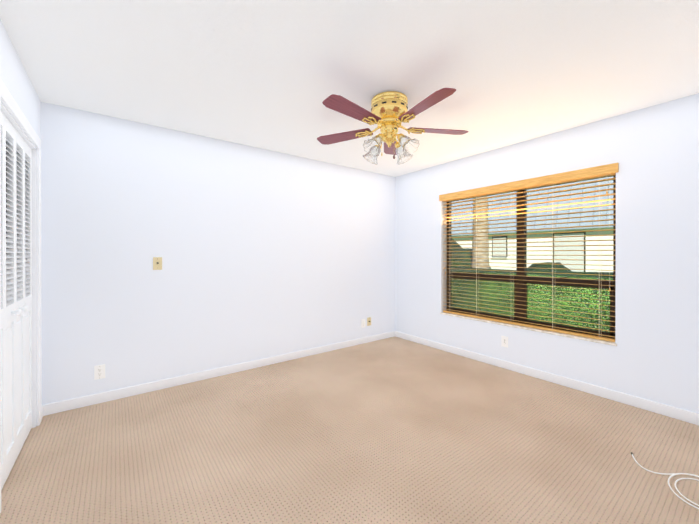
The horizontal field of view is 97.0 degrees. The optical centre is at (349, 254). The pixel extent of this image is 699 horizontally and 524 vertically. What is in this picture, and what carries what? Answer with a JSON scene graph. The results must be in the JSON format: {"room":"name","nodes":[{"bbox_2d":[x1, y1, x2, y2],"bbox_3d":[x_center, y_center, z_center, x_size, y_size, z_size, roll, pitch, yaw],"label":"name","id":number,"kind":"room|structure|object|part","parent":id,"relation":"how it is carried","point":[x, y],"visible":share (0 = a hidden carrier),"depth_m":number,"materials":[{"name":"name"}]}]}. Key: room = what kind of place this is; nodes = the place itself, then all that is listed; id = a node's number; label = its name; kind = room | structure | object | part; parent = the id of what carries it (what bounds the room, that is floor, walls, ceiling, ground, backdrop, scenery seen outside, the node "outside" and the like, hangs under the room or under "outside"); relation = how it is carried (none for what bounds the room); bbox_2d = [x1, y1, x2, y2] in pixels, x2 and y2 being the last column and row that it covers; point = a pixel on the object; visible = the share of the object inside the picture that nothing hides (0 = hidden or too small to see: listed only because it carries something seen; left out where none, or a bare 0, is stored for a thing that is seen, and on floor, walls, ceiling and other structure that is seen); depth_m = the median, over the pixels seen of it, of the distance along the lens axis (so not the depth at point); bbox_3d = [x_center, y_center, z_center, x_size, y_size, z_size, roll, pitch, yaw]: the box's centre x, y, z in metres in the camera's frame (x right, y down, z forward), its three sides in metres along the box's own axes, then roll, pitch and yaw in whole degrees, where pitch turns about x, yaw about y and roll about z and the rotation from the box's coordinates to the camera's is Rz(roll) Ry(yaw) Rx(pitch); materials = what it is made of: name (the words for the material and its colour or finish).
{"room":"empty bedroom","nodes":[
{"label":"empty bedroom","id":0,"kind":"room"},
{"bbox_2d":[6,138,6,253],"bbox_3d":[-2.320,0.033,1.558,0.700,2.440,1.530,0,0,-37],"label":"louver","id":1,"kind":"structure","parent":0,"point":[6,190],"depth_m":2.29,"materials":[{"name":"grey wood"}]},
{"bbox_2d":[0,19,40,425],"bbox_3d":[-1.398,0.034,1.002,0.100,2.440,3.430,0,0,-37],"label":"wall","id":2,"kind":"structure","parent":0,"point":[14,77],"depth_m":1.85,"materials":[{"name":"white paint"}]},
{"bbox_2d":[1,111,31,489],"bbox_3d":[-2.009,0.240,1.868,0.070,2.002,0.912,0,0,-37],"label":"bifold closet door","id":3,"kind":"structure","parent":2,"relation":"in","point":[16,343],"depth_m":1.86,"materials":[{"name":"white paint"}]},
{"bbox_2d":[0,78,41,512],"bbox_3d":[-2.031,0.195,1.853,0.116,2.115,1.120,0,0,-37],"label":"trim","id":4,"kind":"structure","parent":2,"relation":"attached to","point":[7,99],"depth_m":2.24,"materials":[{"name":"white paint"}]},
{"bbox_2d":[41,102,394,404],"bbox_3d":[-0.837,0.030,3.641,4.180,2.440,0.100,0,0,-37],"label":"wall","id":5,"kind":"structure","parent":0,"point":[263,253],"depth_m":3.03,"materials":[{"name":"white paint"}]},
{"bbox_2d":[94,364,104,379],"bbox_3d":[-2.108,0.989,2.612,0.072,0.116,0.008,0,0,-37],"label":"outlet","id":6,"kind":"object","parent":5,"relation":"attached to","point":[99,371],"visible":1,"depth_m":2.61,"materials":[{"name":"white plastic"}]},
{"bbox_2d":[153,257,161,269],"bbox_3d":[-1.771,0.081,2.857,0.072,0.116,0.022,0,0,-37],"label":"outlet","id":7,"kind":"object","parent":5,"relation":"attached to","point":[157,263],"visible":1,"depth_m":2.86,"materials":[{"name":"beige plastic"}]},
{"bbox_2d":[42,331,397,416],"bbox_3d":[-0.835,1.207,3.557,3.880,0.085,0.040,0,0,-37],"label":"baseboard","id":8,"kind":"structure","parent":5,"relation":"attached to","point":[56,407],"depth_m":3.03,"materials":[{"name":"white paint"}]},
{"bbox_2d":[361,319,364,327],"bbox_3d":[0.196,0.964,4.357,0.072,0.116,0.008,0,0,-37],"label":"outlet","id":9,"kind":"object","parent":5,"relation":"attached to","point":[362,323],"visible":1,"depth_m":4.34,"materials":[{"name":"white plastic"}]},
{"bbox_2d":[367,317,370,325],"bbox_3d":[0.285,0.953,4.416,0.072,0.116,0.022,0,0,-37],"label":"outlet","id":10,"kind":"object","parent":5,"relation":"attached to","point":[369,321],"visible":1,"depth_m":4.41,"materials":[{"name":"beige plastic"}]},
{"bbox_2d":[0,337,698,523],"bbox_3d":[0.229,1.282,2.236,4.180,0.060,3.630,0,0,-37],"label":"floor","id":11,"kind":"structure","parent":0,"point":[394,430],"depth_m":1.96,"materials":[{"name":"carpet"}]},
{"bbox_2d":[631,452,698,508],"bbox_3d":[1.785,1.245,1.692,0.332,0.016,0.429,0,0,-37],"label":"coaxial cable","id":12,"kind":"object","parent":11,"relation":"on","point":[672,475],"visible":1,"depth_m":1.72,"materials":[{"name":"white plastic"}]},
{"bbox_2d":[0,0,698,176],"bbox_3d":[-0.090,-1.238,1.990,4.980,0.100,3.630,0,0,-37],"label":"ceiling","id":13,"kind":"structure","parent":0,"point":[272,75],"depth_m":1.93,"materials":[{"name":"white paint"}]},
{"bbox_2d":[317,88,468,164],"bbox_3d":[0.296,-0.951,2.339,1.207,0.474,1.213,0,0,-37],"label":"fan","id":14,"kind":"object","parent":13,"relation":"hanging from","point":[389,113],"visible":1,"depth_m":2.27,"materials":[{"name":"brown wood"}]},
{"label":"blade","id":15,"kind":"part","parent":14,"relation":"part of","materials":[{"name":"brown wood"}]},
{"label":"blade","id":16,"kind":"part","parent":14,"relation":"part of","materials":[{"name":"brown wood"}]},
{"bbox_3d":[0.365,-0.973,2.758,0.138,0.006,0.482,9,1,9],"label":"blade","id":17,"kind":"part","parent":14,"relation":"part of","materials":[{"name":"brown wood"}]},
{"label":"blade","id":18,"kind":"part","parent":14,"relation":"part of","materials":[{"name":"brown wood"}]},
{"bbox_3d":[0.691,-0.973,2.433,0.482,0.006,0.138,0,9,-9],"label":"blade","id":19,"kind":"part","parent":14,"relation":"part of","materials":[{"name":"brown wood"}]},
{"bbox_2d":[395,93,698,413],"bbox_3d":[1.815,0.030,3.436,0.200,2.440,3.430,0,0,-37],"label":"wall","id":20,"kind":"structure","parent":0,"point":[653,152],"depth_m":2.62,"materials":[{"name":"white paint"}]},
{"bbox_2d":[501,336,507,347],"bbox_3d":[1.708,0.955,3.405,0.008,0.116,0.072,0,0,-37],"label":"duplex electrical outlet","id":21,"kind":"object","parent":20,"relation":"attached to","point":[504,341],"visible":1,"depth_m":3.40,"materials":[{"name":"white plastic"}]},
{"bbox_2d":[440,312,616,345],"bbox_3d":[1.785,0.770,3.396,0.127,0.020,1.804,0,0,-37],"label":"sill","id":22,"kind":"structure","parent":20,"relation":"attached to","point":[545,331],"depth_m":3.15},
{"bbox_2d":[446,175,615,338],"bbox_3d":[1.844,0.005,3.439,0.080,1.510,1.780,0,0,-37],"label":"window","id":23,"kind":"structure","parent":20,"relation":"in","point":[522,277],"depth_m":3.37,"materials":[{"name":"clear glass"}]},
{"bbox_2d":[439,163,618,341],"bbox_3d":[1.768,-0.014,3.381,0.100,1.541,1.820,0,0,-37],"label":"window blind","id":24,"kind":"object","parent":23,"relation":"attached to","point":[583,174],"visible":0.94,"depth_m":3.15,"materials":[{"name":"beige"}]},
{"bbox_2d":[398,332,698,424],"bbox_3d":[1.732,1.208,3.368,0.016,0.085,3.360,0,0,-37],"label":"baseboard","id":25,"kind":"structure","parent":20,"relation":"attached to","point":[610,394],"depth_m":2.89,"materials":[{"name":"white paint"}]},
{"label":"outside","id":26,"kind":"structure","parent":0,"visible":0},
{"bbox_3d":[12.719,1.294,18.953,35.920,0.100,65.000,0,0,-37],"label":"lawn","id":27,"kind":"structure","parent":26,"visible":0},
{"bbox_2d":[472,196,488,268],"bbox_3d":[2.896,-1.306,6.842,0.396,5.300,0.396,0,0,-37],"label":"trunk","id":28,"kind":"object","parent":27,"relation":"on","point":[480,255],"depth_m":6.70,"materials":[{"name":"beige plant"}]},
{"bbox_2d":[451,238,570,270],"bbox_3d":[2.965,0.394,8.138,2.511,1.946,4.789,0,0,-37],"label":"bush","id":29,"kind":"object","parent":27,"relation":"on","point":[532,267],"depth_m":7.39,"materials":[{"name":"green plant"}]},
{"bbox_2d":[451,176,612,271],"bbox_3d":[9.091,-1.466,19.324,8.252,5.580,60.020,0,0,-37],"label":"building","id":30,"kind":"structure","parent":27,"relation":"on","point":[507,252],"depth_m":13.22,"materials":[{"name":"white"}]},
{"bbox_2d":[451,267,612,331],"bbox_3d":[2.335,0.809,5.440,1.012,1.162,14.091,0,0,-37],"label":"hedge","id":31,"kind":"object","parent":27,"relation":"on","point":[548,294],"depth_m":4.29,"materials":[{"name":"green plant"}]}
]}

